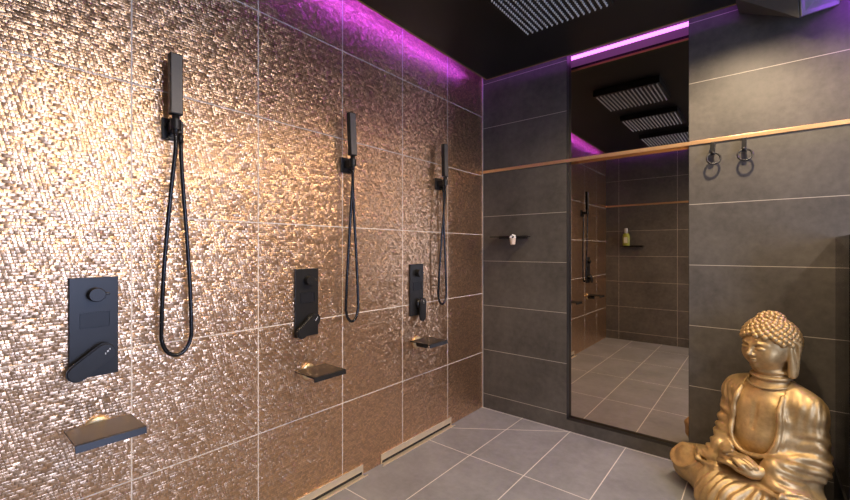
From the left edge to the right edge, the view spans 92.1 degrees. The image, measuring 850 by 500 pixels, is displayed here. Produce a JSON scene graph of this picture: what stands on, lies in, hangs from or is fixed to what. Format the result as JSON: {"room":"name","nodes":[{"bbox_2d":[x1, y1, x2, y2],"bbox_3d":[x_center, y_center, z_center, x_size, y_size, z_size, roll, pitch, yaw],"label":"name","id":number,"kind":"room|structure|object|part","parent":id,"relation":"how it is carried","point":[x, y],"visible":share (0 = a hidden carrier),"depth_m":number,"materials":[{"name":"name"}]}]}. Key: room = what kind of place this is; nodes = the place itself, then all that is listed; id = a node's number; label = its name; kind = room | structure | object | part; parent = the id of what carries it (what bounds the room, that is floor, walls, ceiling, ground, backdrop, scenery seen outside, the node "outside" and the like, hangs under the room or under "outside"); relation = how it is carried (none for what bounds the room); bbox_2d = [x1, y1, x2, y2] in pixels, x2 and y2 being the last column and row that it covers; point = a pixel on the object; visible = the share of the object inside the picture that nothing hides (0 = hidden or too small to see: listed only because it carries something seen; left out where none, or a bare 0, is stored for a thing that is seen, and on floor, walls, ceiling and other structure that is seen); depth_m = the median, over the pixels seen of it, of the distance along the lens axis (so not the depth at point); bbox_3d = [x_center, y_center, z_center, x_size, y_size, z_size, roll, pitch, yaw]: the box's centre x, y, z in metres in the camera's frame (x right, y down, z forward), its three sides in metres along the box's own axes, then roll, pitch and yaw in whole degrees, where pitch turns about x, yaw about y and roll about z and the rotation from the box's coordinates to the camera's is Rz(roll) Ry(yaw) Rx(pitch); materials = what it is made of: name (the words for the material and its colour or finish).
{"room":"spa shower room","nodes":[
{"label":"spa shower room","id":0,"kind":"room"},
{"bbox_2d":[0,0,481,499],"bbox_3d":[-0.560,-0.147,1.917,0.100,2.620,3.290,0,0,39],"label":"wall","id":1,"kind":"structure","parent":0,"point":[270,87],"depth_m":1.60,"materials":[{"name":"brown tile"}]},
{"bbox_2d":[65,276,117,382],"bbox_3d":[-1.013,0.237,1.250,0.047,0.307,0.133,0,0,39],"label":"shower control","id":2,"kind":"object","parent":1,"relation":"attached to","point":[92,301],"visible":1,"depth_m":1.25,"materials":[{"name":"black metal"}]},
{"bbox_3d":[-1.006,0.339,1.237,0.016,0.105,0.121,0,0,39],"label":"lever","id":3,"kind":"part","parent":2,"relation":"part of","materials":[{"name":"black metal"}]},
{"bbox_3d":[-1.008,0.137,1.256,0.028,0.043,0.043,0,0,39],"label":"diverter knob","id":4,"kind":"part","parent":2,"relation":"part of","materials":[{"name":"black metal"}]},
{"bbox_2d":[64,414,146,453],"bbox_3d":[-0.955,0.553,1.222,0.172,0.074,0.166,0,0,39],"label":"spout","id":5,"kind":"object","parent":1,"relation":"attached to","point":[100,430],"visible":1,"depth_m":1.20,"materials":[{"name":"metal"}]},
{"bbox_2d":[161,117,183,142],"bbox_3d":[-0.858,-0.416,1.413,0.080,0.082,0.068,0,0,39],"label":"holder","id":6,"kind":"object","parent":1,"relation":"attached to","point":[167,125],"visible":0.94,"depth_m":1.41,"materials":[{"name":"black metal"}]},
{"bbox_3d":[-0.871,-0.424,1.416,0.038,0.032,0.024,0,0,39],"label":"bracket arm","id":7,"kind":"part","parent":6,"relation":"part of","materials":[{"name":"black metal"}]},
{"bbox_2d":[159,52,192,356],"bbox_3d":[-0.848,-0.148,1.409,0.054,1.035,0.108,0,0,39],"label":"shower","id":8,"kind":"object","parent":1,"relation":"attached to","point":[175,61],"visible":0.99,"depth_m":1.38,"materials":[{"name":"black metal"}]},
{"bbox_3d":[-0.846,-0.425,1.390,0.023,0.067,0.023,0,0,39],"label":"handle stem","id":9,"kind":"part","parent":8,"relation":"part of","materials":[{"name":"black metal"}]},
{"bbox_2d":[294,268,319,338],"bbox_3d":[-0.527,0.237,1.842,0.047,0.307,0.133,0,0,39],"label":"shower control","id":10,"kind":"object","parent":1,"relation":"attached to","point":[306,316],"visible":1,"depth_m":1.84,"materials":[{"name":"black metal"}]},
{"bbox_3d":[-0.519,0.339,1.828,0.016,0.105,0.121,0,0,39],"label":"lever","id":11,"kind":"part","parent":10,"relation":"part of","materials":[{"name":"black metal"}]},
{"bbox_3d":[-0.522,0.137,1.848,0.028,0.043,0.043,0,0,39],"label":"diverter knob","id":12,"kind":"part","parent":10,"relation":"part of","materials":[{"name":"black metal"}]},
{"bbox_2d":[294,363,345,382],"bbox_3d":[-0.469,0.553,1.814,0.172,0.074,0.166,0,0,39],"label":"spout","id":13,"kind":"object","parent":1,"relation":"attached to","point":[321,372],"visible":1,"depth_m":1.80,"materials":[{"name":"black metal"}]},
{"bbox_2d":[297,464,367,499],"bbox_3d":[-0.517,1.137,1.866,0.030,0.052,0.669,0,0,39],"label":"drain","id":14,"kind":"object","parent":1,"relation":"attached to","point":[324,492],"visible":1,"depth_m":1.98,"materials":[{"name":"beige metal"}]},
{"bbox_2d":[341,157,355,173],"bbox_3d":[-0.363,-0.416,2.015,0.080,0.082,0.068,0,0,39],"label":"holder","id":15,"kind":"object","parent":1,"relation":"attached to","point":[346,163],"visible":0.84,"depth_m":2.01,"materials":[{"name":"black metal"}]},
{"bbox_3d":[-0.391,-0.420,2.038,0.009,0.074,0.068,0,0,39],"label":"wall plate","id":16,"kind":"part","parent":15,"relation":"part of","materials":[{"name":"black metal"}]},
{"bbox_3d":[-0.377,-0.424,2.018,0.038,0.032,0.024,0,0,39],"label":"bracket arm","id":17,"kind":"part","parent":15,"relation":"part of","materials":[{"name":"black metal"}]},
{"bbox_2d":[344,112,358,322],"bbox_3d":[-0.350,-0.153,2.016,0.054,1.025,0.092,0,0,39],"label":"shower","id":18,"kind":"object","parent":15,"relation":"on","point":[351,117],"visible":1,"depth_m":1.99,"materials":[{"name":"black metal"}]},
{"bbox_2d":[409,264,425,320],"bbox_3d":[-0.037,0.254,2.438,0.047,0.340,0.121,0,0,39],"label":"shower control","id":19,"kind":"object","parent":1,"relation":"attached to","point":[417,303],"visible":1,"depth_m":2.43,"materials":[{"name":"black metal"}]},
{"bbox_3d":[-0.036,0.137,2.439,0.028,0.043,0.043,0,0,39],"label":"diverter knob","id":20,"kind":"part","parent":19,"relation":"part of","materials":[{"name":"black metal"}]},
{"bbox_3d":[-0.013,0.355,2.444,0.016,0.138,0.058,0,0,39],"label":"lever","id":21,"kind":"part","parent":19,"relation":"part of","materials":[{"name":"black metal"}]},
{"bbox_2d":[381,417,454,466],"bbox_3d":[-0.024,1.137,2.467,0.030,0.052,0.674,0,0,39],"label":"drain","id":22,"kind":"object","parent":1,"relation":"attached to","point":[387,457],"visible":1,"depth_m":2.43,"materials":[{"name":"beige metal"}]},
{"bbox_2d":[410,336,447,348],"bbox_3d":[0.017,0.553,2.405,0.172,0.074,0.166,0,0,39],"label":"wall shelf","id":23,"kind":"object","parent":1,"relation":"attached to","point":[432,342],"visible":1,"depth_m":2.40,"materials":[{"name":"black metal"}]},
{"bbox_3d":[0.021,0.532,2.402,0.142,0.005,0.166,0,0,39],"label":"blade","id":24,"kind":"part","parent":23,"relation":"part of","materials":[{"name":"black metal"}]},
{"bbox_2d":[435,178,447,190],"bbox_3d":[0.114,-0.416,2.596,0.080,0.082,0.068,0,0,39],"label":"holder","id":25,"kind":"object","parent":1,"relation":"attached to","point":[439,183],"visible":0.96,"depth_m":2.59,"materials":[{"name":"black metal"}]},
{"bbox_3d":[0.086,-0.420,2.618,0.009,0.074,0.068,0,0,39],"label":"wall plate","id":26,"kind":"part","parent":25,"relation":"part of","materials":[{"name":"black metal"}]},
{"bbox_2d":[437,143,447,304],"bbox_3d":[0.120,-0.158,2.588,0.054,1.015,0.098,0,0,39],"label":"shower","id":27,"kind":"object","parent":25,"relation":"on","point":[444,147],"visible":1,"depth_m":2.56,"materials":[{"name":"black metal"}]},
{"bbox_2d":[357,0,735,79],"bbox_3d":[0.717,-1.216,0.836,3.083,0.011,2.876,0,0,39],"label":"trim","id":28,"kind":"structure","parent":1,"relation":"attached to","point":[366,5],"depth_m":2.33,"materials":[{"name":"black metal"}]},
{"bbox_2d":[326,407,694,499],"bbox_3d":[0.734,1.213,0.854,3.450,0.100,3.290,0,0,39],"label":"floor","id":29,"kind":"structure","parent":0,"point":[488,454],"depth_m":2.16,"materials":[{"name":"grey tile"}]},
{"bbox_2d":[670,310,834,499],"bbox_3d":[1.427,0.720,1.823,0.564,0.885,0.522,0,0,28],"label":"statue","id":30,"kind":"object","parent":29,"relation":"on","point":[771,439],"visible":1,"depth_m":1.76,"materials":[{"name":"gold metal"}]},
{"bbox_2d":[834,235,849,499],"bbox_3d":[1.743,0.552,1.709,0.016,1.222,0.384,0,0,39],"label":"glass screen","id":31,"kind":"object","parent":29,"relation":"on","point":[842,243],"visible":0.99,"depth_m":1.70,"materials":[{"name":"black glass"}]},
{"bbox_2d":[483,0,849,499],"bbox_3d":[1.731,-0.147,2.067,3.250,2.620,0.150,0,0,39],"label":"wall","id":32,"kind":"structure","parent":0,"point":[763,229],"depth_m":2.12,"materials":[{"name":"tile"}]},
{"bbox_2d":[482,78,482,406],"bbox_3d":[0.428,-0.147,3.037,0.006,2.620,0.006,0,0,39],"label":"trim","id":33,"kind":"structure","parent":32,"relation":"attached to","point":[482,78],"depth_m":3.04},
{"bbox_2d":[490,235,529,238],"bbox_3d":[0.590,-0.090,2.840,0.264,0.022,0.105,0,0,39],"label":"wall shelf","id":34,"kind":"object","parent":32,"relation":"attached to","point":[517,236],"visible":0.93,"depth_m":2.83,"materials":[{"name":"black metal"}]},
{"bbox_3d":[0.586,-0.091,2.835,0.264,0.006,0.093,0,0,39],"label":"shelf plate","id":35,"kind":"part","parent":34,"relation":"part of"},
{"bbox_2d":[509,234,515,244],"bbox_3d":[0.591,-0.071,2.745,0.049,0.072,0.042,0,0,-18],"label":"ceramic cup","id":36,"kind":"object","parent":34,"relation":"on","point":[512,240],"visible":1,"depth_m":2.73,"materials":[{"name":"white ceramic"}]},
{"bbox_2d":[567,420,672,459],"bbox_3d":[1.219,1.128,2.488,0.669,0.070,0.150,0,0,39],"label":"baseboard","id":37,"kind":"structure","parent":32,"relation":"attached to","point":[638,444],"depth_m":2.44,"materials":[{"name":"stone"}]},
{"bbox_2d":[567,56,674,446],"bbox_3d":[1.184,-0.182,2.446,0.669,2.550,0.039,0,0,39],"label":"trim","id":38,"kind":"structure","parent":32,"relation":"attached to","point":[568,417],"depth_m":2.65,"materials":[{"name":"black metal"}]},
{"bbox_2d":[569,19,688,444],"bbox_3d":[1.199,-0.183,2.463,0.664,2.546,0.006,0,0,39],"label":"wall mirror","id":39,"kind":"object","parent":32,"relation":"attached to","point":[629,213],"visible":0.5,"depth_m":2.44,"materials":[{"name":"clear mirror"}]},
{"bbox_2d":[483,119,849,173],"bbox_3d":[1.683,-0.575,2.004,3.244,0.021,0.008,0,0,39],"label":"trim","id":40,"kind":"structure","parent":32,"relation":"attached to","point":[846,121],"depth_m":2.21,"materials":[{"name":"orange metal"}]},
{"bbox_2d":[706,142,721,164],"bbox_3d":[1.500,-0.499,2.126,0.067,0.119,0.053,0,0,39],"label":"robe hook","id":41,"kind":"object","parent":32,"relation":"attached to","point":[712,144],"visible":1,"depth_m":2.11,"materials":[{"name":"black metal"}]},
{"bbox_2d":[737,137,753,160],"bbox_3d":[1.599,-0.499,2.045,0.067,0.119,0.051,0,0,39],"label":"robe hook","id":42,"kind":"object","parent":32,"relation":"attached to","point":[744,140],"visible":1,"depth_m":2.03,"materials":[{"name":"black metal"}]},
{"bbox_3d":[0.734,-1.507,0.854,3.450,0.100,3.290,0,0,39],"label":"ceiling","id":43,"kind":"structure","parent":0,"visible":0},
{"bbox_2d":[360,0,735,78],"bbox_3d":[0.718,-1.335,0.835,3.080,0.243,2.870,0,0,39],"label":"ceiling panel","id":44,"kind":"object","parent":43,"relation":"attached to","point":[473,33],"visible":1,"depth_m":2.23,"materials":[{"name":"matt black painted plaster"}]},
{"bbox_2d":[486,0,612,35],"bbox_3d":[0.590,-1.187,1.934,0.450,0.054,0.430,0,0,39],"label":"shower","id":45,"kind":"object","parent":44,"relation":"attached to","point":[530,17],"visible":1,"depth_m":2.00,"materials":[{"name":"plastic"}]},
{"bbox_2d":[735,0,839,17],"bbox_3d":[1.662,-1.125,1.873,0.390,0.177,0.238,0,0,39],"label":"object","id":46,"kind":"object","parent":44,"relation":"attached to","point":[785,8],"visible":1,"depth_m":1.85,"materials":[{"name":"grey metal"}]},
{"bbox_3d":[1.738,-1.124,1.796,0.265,0.170,0.068,0,0,-8],"label":"plate","id":47,"kind":"part","parent":46,"relation":"part of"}
]}

